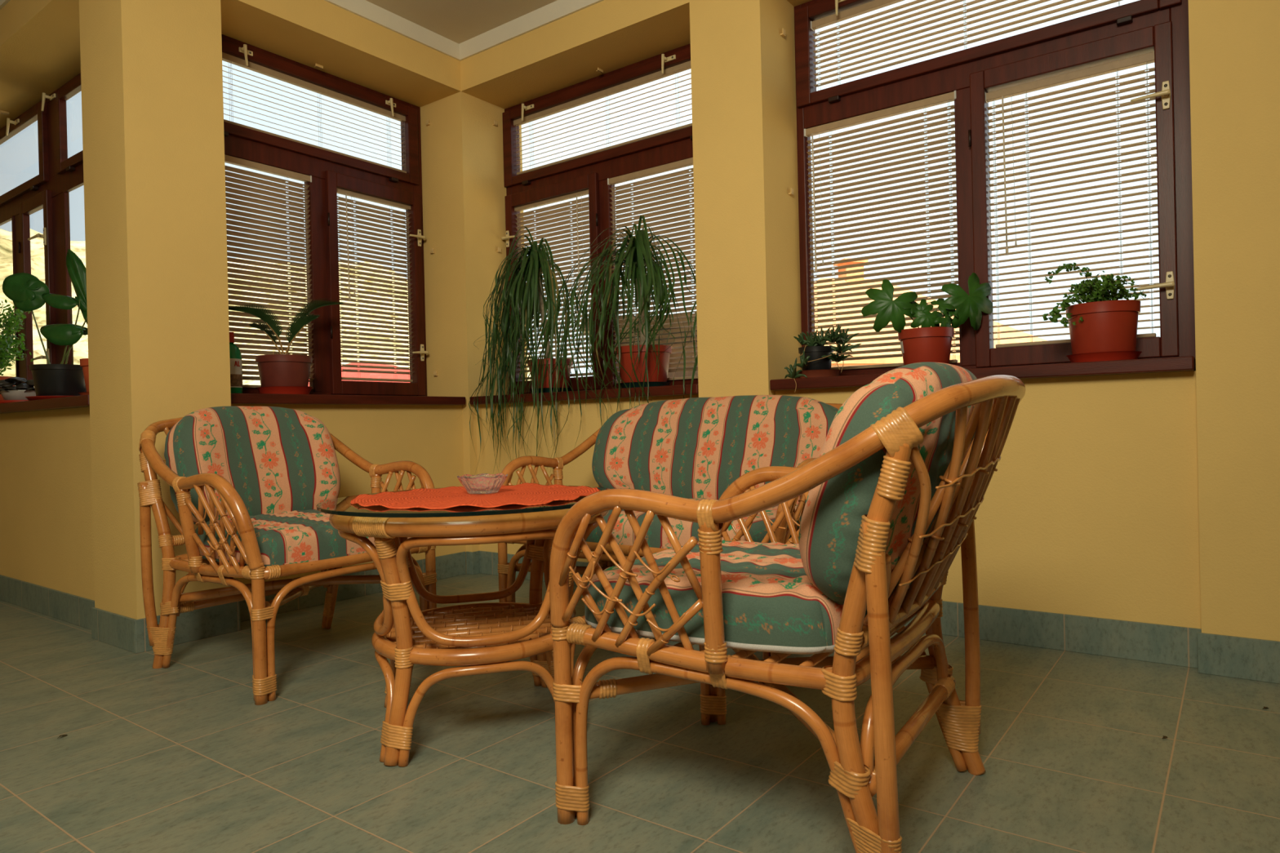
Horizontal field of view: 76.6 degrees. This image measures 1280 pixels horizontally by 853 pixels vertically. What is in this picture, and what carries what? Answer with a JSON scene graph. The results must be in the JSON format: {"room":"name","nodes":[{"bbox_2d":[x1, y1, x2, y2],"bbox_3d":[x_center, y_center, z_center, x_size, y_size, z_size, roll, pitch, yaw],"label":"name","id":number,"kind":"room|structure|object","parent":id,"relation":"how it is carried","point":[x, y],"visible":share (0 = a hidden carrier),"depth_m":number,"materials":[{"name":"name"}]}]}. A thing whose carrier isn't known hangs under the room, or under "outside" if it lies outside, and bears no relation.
{"room":"sunroom","nodes":[
{"label":"sunroom","id":0,"kind":"room"},
{"bbox_2d":[0,0,94,600],"bbox_3d":[-3.467,-0.615,4.344,3.680,2.900,0.395,-1,0,36],"label":"wall","id":1,"kind":"structure","parent":0,"point":[46,523],"depth_m":3.56,"materials":[{"name":"paint"}]},
{"bbox_2d":[0,110,8,115],"bbox_3d":[-3.414,-1.686,4.353,0.015,0.014,0.040,-1,0,36],"label":"wall hook","id":2,"kind":"object","parent":1,"relation":"attached to","point":[1,111],"visible":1,"depth_m":4.35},
{"bbox_2d":[0,0,9,9],"bbox_3d":[-3.522,-1.874,4.078,3.950,0.054,0.055,-1,0,36],"label":"trim","id":3,"kind":"structure","parent":1,"relation":"attached to","point":[2,2],"depth_m":3.57,"materials":[{"name":"paint"}]},
{"bbox_2d":[0,72,84,386],"bbox_3d":[-3.165,-0.900,4.240,2.900,1.597,0.093,-1,0,36],"label":"window","id":4,"kind":"structure","parent":1,"relation":"in","point":[59,175],"depth_m":4.16,"materials":[{"name":"brown wood"}]},
{"bbox_2d":[0,394,89,413],"bbox_3d":[-3.208,-0.079,4.133,3.010,0.042,0.364,-1,0,36],"label":"window sill","id":5,"kind":"structure","parent":1,"relation":"attached to","point":[82,401],"depth_m":3.35,"materials":[{"name":"brown wood"}]},
{"bbox_2d":[0,299,34,399],"bbox_3d":[-3.330,-0.376,4.136,0.434,0.557,0.385,-1,0,29],"label":"bush","id":6,"kind":"object","parent":5,"relation":"on","point":[7,340],"visible":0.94,"depth_m":4.17,"materials":[{"name":"green plant"}]},
{"bbox_2d":[0,376,14,399],"bbox_3d":[-3.328,-0.178,4.167,0.207,0.150,0.207,-1,0,36],"label":"pot","id":7,"kind":"object","parent":6,"relation":"on","point":[1,377],"depth_m":4.13,"materials":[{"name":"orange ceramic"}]},
{"bbox_2d":[0,377,35,403],"bbox_3d":[-2.951,-0.169,3.898,0.277,0.128,0.274,-1,0,36],"label":"plant","id":8,"kind":"object","parent":5,"relation":"on","point":[18,393],"visible":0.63,"depth_m":3.82,"materials":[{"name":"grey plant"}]},
{"bbox_2d":[2,248,87,400],"bbox_3d":[-2.595,-0.450,3.604,0.370,0.674,0.286,-1,0,36],"label":"potted plant","id":9,"kind":"object","parent":5,"relation":"on","point":[27,292],"visible":0.76,"depth_m":3.59,"materials":[{"name":"plant"}]},
{"bbox_2d":[29,364,86,395],"bbox_3d":[-2.568,-0.194,3.598,0.227,0.150,0.227,-1,0,36],"label":"pot","id":10,"kind":"object","parent":9,"relation":"on","point":[49,380],"depth_m":3.51,"materials":[{"name":"black plastic"}]},
{"bbox_2d":[78,358,88,395],"bbox_3d":[-2.253,-0.200,3.409,0.184,0.161,0.184,-1,0,36],"label":"terracotta pot","id":11,"kind":"object","parent":5,"relation":"on","point":[83,362],"visible":0.16,"depth_m":3.34,"materials":[{"name":"orange ceramic"}]},
{"bbox_2d":[79,0,466,619],"bbox_3d":[-1.546,-0.658,3.689,0.550,2.900,1.641,-1,0,36],"label":"wall","id":12,"kind":"structure","parent":0,"point":[152,73],"depth_m":3.03,"materials":[{"name":"paint"}]},
{"bbox_2d":[133,551,479,653],"bbox_3d":[-1.335,0.729,3.582,0.150,0.118,1.691,-1,0,36],"label":"baseboard","id":13,"kind":"structure","parent":12,"relation":"attached to","point":[216,620],"depth_m":3.30,"materials":[{"name":"tile"}]},
{"bbox_2d":[314,63,323,69],"bbox_3d":[-1.542,-1.729,3.891,0.015,0.014,0.040,-1,0,36],"label":"wall hook","id":14,"kind":"object","parent":12,"relation":"attached to","point":[317,65],"visible":1,"depth_m":3.89,"materials":[{"name":"gold metal"}]},
{"bbox_2d":[221,34,428,395],"bbox_3d":[-1.554,-0.937,3.914,0.128,1.597,1.279,-1,0,36],"label":"window","id":15,"kind":"structure","parent":12,"relation":"in","point":[329,171],"depth_m":3.97,"materials":[{"name":"brown wood"}]},
{"bbox_2d":[224,154,314,388],"bbox_3d":[-1.741,-0.689,3.695,0.030,1.028,0.543,-1,0,36],"label":"blind","id":16,"kind":"object","parent":15,"relation":"attached to","point":[228,159],"visible":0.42,"depth_m":3.73,"materials":[{"name":"white plastic"}]},
{"bbox_2d":[222,52,406,173],"bbox_3d":[-1.584,-1.505,3.931,0.030,0.310,1.122,-1,0,36],"label":"blind","id":17,"kind":"object","parent":15,"relation":"attached to","point":[237,61],"visible":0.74,"depth_m":3.91,"materials":[{"name":"white plastic"}]},
{"bbox_2d":[337,187,414,382],"bbox_3d":[-1.365,-0.716,4.193,0.043,0.960,0.476,-1,0,36],"label":"blind","id":18,"kind":"object","parent":15,"relation":"attached to","point":[340,191],"visible":0.89,"depth_m":4.19,"materials":[{"name":"white plastic"}]},
{"bbox_2d":[231,393,465,404],"bbox_3d":[-1.428,-0.120,3.820,0.365,0.042,1.265,-1,0,36],"label":"window sill","id":19,"kind":"structure","parent":12,"relation":"attached to","point":[236,398],"depth_m":3.63,"materials":[{"name":"brown wood"}]},
{"bbox_2d":[229,331,242,393],"bbox_3d":[-1.710,-0.265,3.388,0.058,0.264,0.092,-1,0,36],"label":"bottle","id":20,"kind":"object","parent":19,"relation":"on","point":[235,355],"visible":0.5,"depth_m":3.38,"materials":[{"name":"glass"}]},
{"bbox_2d":[228,297,345,394],"bbox_3d":[-1.569,-0.358,3.584,0.541,0.443,0.261,-2,0,-38],"label":"cycad","id":21,"kind":"object","parent":19,"relation":"on","point":[282,373],"visible":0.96,"depth_m":3.52,"materials":[{"name":"plant"}]},
{"bbox_2d":[254,354,312,386],"bbox_3d":[-1.576,-0.227,3.594,0.233,0.165,0.233,-1,0,36],"label":"pot","id":22,"kind":"object","parent":21,"relation":"on","point":[274,370],"depth_m":3.51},
{"bbox_2d":[324,0,460,61],"bbox_3d":[-1.476,-1.920,3.462,0.055,0.054,1.879,-1,0,36],"label":"trim","id":23,"kind":"structure","parent":12,"relation":"attached to","point":[365,9],"depth_m":3.89,"materials":[{"name":"paint"}]},
{"bbox_2d":[366,0,556,44],"bbox_3d":[-1.755,-2.014,1.552,9.800,0.162,5.279,-1,0,36],"label":"ceiling","id":24,"kind":"structure","parent":0,"point":[459,21],"depth_m":3.84,"materials":[{"name":"white paint"}]},
{"bbox_2d":[0,573,1279,852],"bbox_3d":[-1.586,0.862,1.700,10.100,0.120,6.020,-1,0,36],"label":"floor","id":25,"kind":"structure","parent":0,"point":[182,757],"depth_m":1.86,"materials":[{"name":"tile"}]},
{"bbox_2d":[137,417,436,705],"bbox_3d":[-1.214,0.372,2.777,0.806,0.845,0.740,-1,0,36],"label":"rattan armchair","id":26,"kind":"object","parent":25,"relation":"on","point":[174,602],"visible":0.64,"depth_m":2.56,"materials":[{"name":"wicker"}]},
{"bbox_2d":[195,509,412,567],"bbox_3d":[-1.121,0.359,2.708,0.551,0.125,0.576,-1,0,36],"label":"seat cushion","id":27,"kind":"object","parent":26,"relation":"on","point":[296,536],"visible":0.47,"depth_m":2.46,"materials":[{"name":"fabric"}]},
{"bbox_2d":[164,406,340,525],"bbox_3d":[-1.375,0.146,2.911,0.248,0.443,0.606,-1,0,36],"label":"cushion","id":28,"kind":"object","parent":27,"relation":"on","point":[277,460],"visible":0.77,"depth_m":2.86,"materials":[{"name":"fabric"}]},
{"bbox_2d":[316,484,608,766],"bbox_3d":[-0.429,0.480,2.131,0.770,0.592,0.770,-1,0,38],"label":"coffee table","id":29,"kind":"object","parent":25,"relation":"on","point":[482,637],"visible":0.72,"depth_m":1.88,"materials":[{"name":"wicker"}]},
{"bbox_2d":[386,604,551,648],"bbox_3d":[-0.428,0.532,2.131,0.484,0.030,0.484,-1,0,-16],"label":"shelf","id":30,"kind":"object","parent":29,"relation":"attached to","point":[464,620],"depth_m":2.13,"materials":[{"name":"wicker"}]},
{"bbox_2d":[350,482,599,509],"bbox_3d":[-0.417,0.178,2.128,0.638,0.010,0.644,-2,0,-34],"label":"tablecloth","id":31,"kind":"object","parent":29,"relation":"on","point":[524,494],"visible":0.91,"depth_m":2.08,"materials":[{"name":"orange fabric"}]},
{"bbox_2d":[457,473,507,493],"bbox_3d":[-0.425,0.155,2.193,0.135,0.049,0.135,-1,0,36],"label":"glass bowl","id":32,"kind":"object","parent":31,"relation":"on","point":[482,483],"visible":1,"depth_m":2.15,"materials":[{"name":"clear glass"}]},
{"bbox_2d":[497,403,842,659],"bbox_3d":[0.166,0.338,2.939,1.230,0.845,0.806,-1,0,36],"label":"sofa","id":33,"kind":"object","parent":25,"relation":"on","point":[507,571],"visible":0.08,"depth_m":2.95,"materials":[{"name":"wicker"}]},
{"bbox_2d":[586,525,602,542],"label":"cushion","id":34,"kind":"object","parent":33,"relation":"on","point":[595,535],"depth_m":2.68,"materials":[{"name":"fabric"}]},
{"bbox_2d":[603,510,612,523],"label":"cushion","id":35,"kind":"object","parent":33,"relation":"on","point":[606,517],"depth_m":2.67,"materials":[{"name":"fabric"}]},
{"bbox_2d":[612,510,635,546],"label":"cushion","id":36,"kind":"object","parent":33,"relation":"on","point":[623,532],"depth_m":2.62,"materials":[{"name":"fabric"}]},
{"bbox_2d":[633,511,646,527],"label":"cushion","id":37,"kind":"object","parent":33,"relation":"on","point":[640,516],"depth_m":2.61,"materials":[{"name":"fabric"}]},
{"bbox_2d":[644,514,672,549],"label":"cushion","id":38,"kind":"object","parent":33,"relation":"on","point":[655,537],"depth_m":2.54,"materials":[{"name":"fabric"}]},
{"bbox_2d":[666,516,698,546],"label":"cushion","id":39,"kind":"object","parent":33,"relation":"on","point":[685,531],"depth_m":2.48,"materials":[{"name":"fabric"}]},
{"bbox_2d":[591,395,838,504],"bbox_3d":[0.286,0.106,3.109,1.127,0.444,0.238,-1,0,36],"label":"cushion","id":40,"kind":"object","parent":33,"relation":"on","point":[693,447],"visible":0.73,"depth_m":3.06,"materials":[{"name":"fabric"}]},
{"bbox_2d":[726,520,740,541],"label":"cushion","id":41,"kind":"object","parent":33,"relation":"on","point":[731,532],"depth_m":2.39,"materials":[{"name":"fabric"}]},
{"bbox_2d":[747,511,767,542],"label":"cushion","id":42,"kind":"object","parent":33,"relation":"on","point":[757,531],"depth_m":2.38,"materials":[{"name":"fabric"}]},
{"bbox_2d":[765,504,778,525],"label":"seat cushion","id":43,"kind":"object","parent":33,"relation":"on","point":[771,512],"depth_m":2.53,"materials":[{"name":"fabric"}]},
{"bbox_2d":[549,374,1026,852],"bbox_3d":[0.333,0.340,1.630,0.806,0.845,0.740,-1,0,33],"label":"rattan armchair","id":44,"kind":"object","parent":25,"relation":"on","point":[864,650],"visible":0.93,"depth_m":1.39,"materials":[{"name":"wicker"}]},
{"bbox_2d":[585,540,867,654],"bbox_3d":[0.235,0.331,1.692,0.551,0.125,0.577,-1,0,33],"label":"seat cushion","id":45,"kind":"object","parent":44,"relation":"on","point":[771,604],"visible":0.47,"depth_m":1.44,"materials":[{"name":"fabric"}]},
{"bbox_2d":[798,361,977,610],"bbox_3d":[0.500,0.107,1.518,0.248,0.443,0.606,-1,0,33],"label":"cushion","id":46,"kind":"object","parent":45,"relation":"on","point":[831,519],"visible":0.44,"depth_m":1.30,"materials":[{"name":"fabric"}]},
{"bbox_2d":[420,0,1279,641],"bbox_3d":[1.384,-0.724,2.816,6.300,2.900,0.441,-1,0,36],"label":"wall","id":47,"kind":"structure","parent":0,"point":[1150,498],"depth_m":2.70,"materials":[{"name":"paint"}]},
{"bbox_2d":[458,0,603,61],"bbox_3d":[1.392,-1.984,2.475,5.840,0.054,0.055,-1,0,36],"label":"trim","id":48,"kind":"structure","parent":47,"relation":"attached to","point":[557,10],"depth_m":3.92,"materials":[{"name":"paint"}]},
{"bbox_2d":[469,383,698,404],"bbox_3d":[-0.222,-0.149,3.951,1.406,0.042,0.346,-1,0,36],"label":"window sill","id":49,"kind":"structure","parent":47,"relation":"attached to","point":[655,391],"depth_m":3.70,"materials":[{"name":"brown wood"}]},
{"bbox_2d":[464,226,575,478],"bbox_3d":[-0.586,-0.352,4.036,0.717,1.310,0.524,-1,0,36],"label":"palm","id":50,"kind":"object","parent":49,"relation":"on","point":[529,296],"visible":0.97,"depth_m":4.01,"materials":[{"name":"green plant"}]},
{"bbox_2d":[527,358,573,388],"bbox_3d":[-0.453,-0.254,4.104,0.231,0.165,0.231,-1,0,36],"label":"pot","id":51,"kind":"object","parent":50,"relation":"on","point":[547,361],"depth_m":4.01,"materials":[{"name":"red plastic"}]},
{"bbox_2d":[541,215,697,444],"bbox_3d":[-0.115,-0.398,3.667,0.868,1.093,0.580,-1,0,36],"label":"palm","id":52,"kind":"object","parent":49,"relation":"on","point":[645,364],"visible":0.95,"depth_m":3.63,"materials":[{"name":"green plant"}]},
{"bbox_2d":[614,344,671,382],"bbox_3d":[0.017,-0.273,3.756,0.267,0.185,0.267,-1,0,36],"label":"pot","id":53,"kind":"object","parent":52,"relation":"on","point":[625,359],"depth_m":3.66,"materials":[{"name":"red plastic"}]},
{"bbox_2d":[501,43,697,394],"bbox_3d":[-0.168,-0.970,4.060,1.425,1.597,0.128,-1,0,36],"label":"window","id":54,"kind":"structure","parent":47,"relation":"in","point":[591,172],"depth_m":4.09,"materials":[{"name":"brown wood"}]},
{"bbox_2d":[514,189,593,380],"bbox_3d":[-0.453,-0.740,4.297,0.568,0.960,0.043,-1,0,36],"label":"blind","id":55,"kind":"object","parent":54,"relation":"attached to","point":[568,209],"visible":0.38,"depth_m":4.26,"materials":[{"name":"white plastic"}]},
{"bbox_2d":[513,60,692,175],"bbox_3d":[-0.171,-1.542,4.079,1.296,0.304,0.030,-1,0,36],"label":"blind","id":56,"kind":"object","parent":54,"relation":"attached to","point":[675,69],"visible":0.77,"depth_m":4.07,"materials":[{"name":"white plastic"}]},
{"bbox_2d":[607,157,697,383],"bbox_3d":[0.111,-0.735,3.889,0.632,1.030,0.030,-1,0,36],"label":"blind","id":57,"kind":"object","parent":54,"relation":"attached to","point":[688,162],"visible":0.42,"depth_m":3.87,"materials":[{"name":"white plastic"}]},
{"bbox_2d":[595,67,603,73],"bbox_3d":[-0.200,-1.761,4.010,0.015,0.014,0.040,-1,0,36],"label":"wall hook","id":58,"kind":"object","parent":47,"relation":"attached to","point":[599,70],"visible":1,"depth_m":4.00,"materials":[{"name":"gold metal"}]},
{"bbox_2d":[0,551,1279,684],"bbox_3d":[-0.597,0.714,3.042,9.800,0.118,1.701,-1,0,36],"label":"baseboard","id":59,"kind":"structure","parent":47,"relation":"attached to","point":[1224,655],"depth_m":2.63,"materials":[{"name":"tile"}]},
{"bbox_2d":[780,28,785,36],"bbox_3d":[0.589,-1.623,3.341,0.014,0.025,0.024,-1,0,36],"label":"wall hook","id":60,"kind":"object","parent":47,"relation":"attached to","point":[783,34],"visible":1,"depth_m":3.33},
{"bbox_2d":[788,187,793,195],"bbox_3d":[0.629,-0.979,3.377,0.014,0.025,0.024,-1,0,36],"label":"wall hook","id":61,"kind":"object","parent":47,"relation":"attached to","point":[792,189],"visible":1,"depth_m":3.37,"materials":[{"name":"gold metal"}]},
{"bbox_2d":[769,355,1195,391],"bbox_3d":[1.169,-0.178,2.922,1.382,0.042,0.346,-1,0,36],"label":"window sill","id":62,"kind":"structure","parent":47,"relation":"attached to","point":[1186,363],"depth_m":2.60,"materials":[{"name":"brown wood"}]},
{"bbox_2d":[784,324,861,392],"bbox_3d":[0.702,-0.268,3.212,0.324,0.269,0.241,-1,0,-12],"label":"aloe","id":63,"kind":"object","parent":62,"relation":"on","point":[815,359],"visible":0.98,"depth_m":3.17,"materials":[{"name":"plant"}]},
{"bbox_2d":[798,346,833,370],"bbox_3d":[0.703,-0.255,3.231,0.139,0.120,0.139,-1,0,36],"label":"pot","id":64,"kind":"object","parent":63,"relation":"on","point":[821,358],"depth_m":3.17,"materials":[{"name":"black plastic"}]},
{"bbox_2d":[794,368,841,378],"bbox_3d":[0.704,-0.205,3.231,0.204,0.032,0.204,-1,0,36],"label":"tray","id":65,"kind":"object","parent":63,"relation":"on","point":[809,373],"depth_m":3.15,"materials":[{"name":"red plastic"}]},
{"bbox_2d":[861,272,992,367],"bbox_3d":[1.065,-0.379,2.981,0.453,0.365,0.204,-1,0,-21],"label":"potted fatsia","id":66,"kind":"object","parent":62,"relation":"on","point":[925,343],"visible":0.88,"depth_m":2.94,"materials":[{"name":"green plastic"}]},
{"bbox_2d":[897,326,954,365],"bbox_3d":[1.050,-0.279,2.974,0.195,0.150,0.195,-1,0,36],"label":"pot","id":67,"kind":"object","parent":66,"relation":"on","point":[922,344],"depth_m":2.90,"materials":[{"name":"red plastic"}]},
{"bbox_2d":[1042,262,1146,362],"bbox_3d":[1.479,-0.368,2.631,0.272,0.326,0.255,-1,0,36],"label":"fern","id":68,"kind":"object","parent":62,"relation":"on","point":[1102,328],"visible":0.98,"depth_m":2.58,"materials":[{"name":"green plant"}]},
{"bbox_2d":[794,0,1195,375],"bbox_3d":[1.223,-0.999,3.031,1.405,1.597,0.128,-1,0,36],"label":"window","id":69,"kind":"structure","parent":47,"relation":"in","point":[1140,27],"depth_m":2.93,"materials":[{"name":"brown wood"}]},
{"bbox_2d":[804,90,959,369],"bbox_3d":[0.960,-0.751,3.253,0.622,1.028,0.043,-1,0,36],"label":"blind","id":70,"kind":"object","parent":69,"relation":"attached to","point":[949,97],"visible":0.77,"depth_m":3.26,"materials":[{"name":"white plastic"}]},
{"bbox_2d":[810,0,1122,89],"bbox_3d":[1.224,-1.554,3.048,1.240,0.317,0.030,-1,0,36],"label":"blind","id":71,"kind":"object","parent":69,"relation":"attached to","point":[816,24],"visible":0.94,"depth_m":3.18,"materials":[{"name":"white plastic"}]},
{"bbox_2d":[985,51,1159,347],"bbox_3d":[1.507,-0.768,2.848,0.544,0.946,0.043,-1,0,36],"label":"blind","id":72,"kind":"object","parent":69,"relation":"attached to","point":[1148,58],"visible":0.93,"depth_m":2.85,"materials":[{"name":"white plastic"}]},
{"bbox_2d":[1065,299,1141,354],"bbox_3d":[1.506,-0.305,2.636,0.213,0.182,0.213,-1,0,36],"label":"pot","id":73,"kind":"object","parent":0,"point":[1096,326],"depth_m":2.56,"materials":[{"name":"red plastic"}]},
{"label":"outside","id":74,"kind":"structure","parent":0,"visible":0},
{"bbox_3d":[-17.351,5.061,68.902,230.000,0.300,210.000,-1,0,36],"label":"ground","id":75,"kind":"structure","parent":74,"visible":0},
{"bbox_2d":[308,362,409,386],"bbox_3d":[-10.518,1.192,32.328,6.000,7.400,10.000,-1,0,26],"label":"house","id":76,"kind":"structure","parent":75,"relation":"on","point":[363,375],"depth_m":31.15,"materials":[{"name":"red paint"}]},
{"bbox_2d":[581,315,697,380],"bbox_3d":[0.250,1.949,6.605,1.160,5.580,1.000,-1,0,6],"label":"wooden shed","id":77,"kind":"object","parent":75,"relation":"on","point":[680,374],"visible":0.04,"depth_m":6.17,"materials":[{"name":"red wood"}]},
{"bbox_2d":[813,257,1046,367],"bbox_3d":[6.642,-0.310,25.136,9.500,9.650,8.500,-1,0,-16],"label":"house","id":78,"kind":"structure","parent":75,"relation":"on","point":[898,359],"depth_m":22.50,"materials":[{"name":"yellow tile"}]},
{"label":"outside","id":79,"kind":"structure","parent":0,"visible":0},
{"bbox_2d":[0,228,530,385],"bbox_3d":[-80.955,-13.091,54.898,124.999,39.972,269.628,-1,0,36],"label":"hillside","id":80,"kind":"structure","parent":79,"point":[80,348],"depth_m":113.34,"materials":[{"name":"plant"}]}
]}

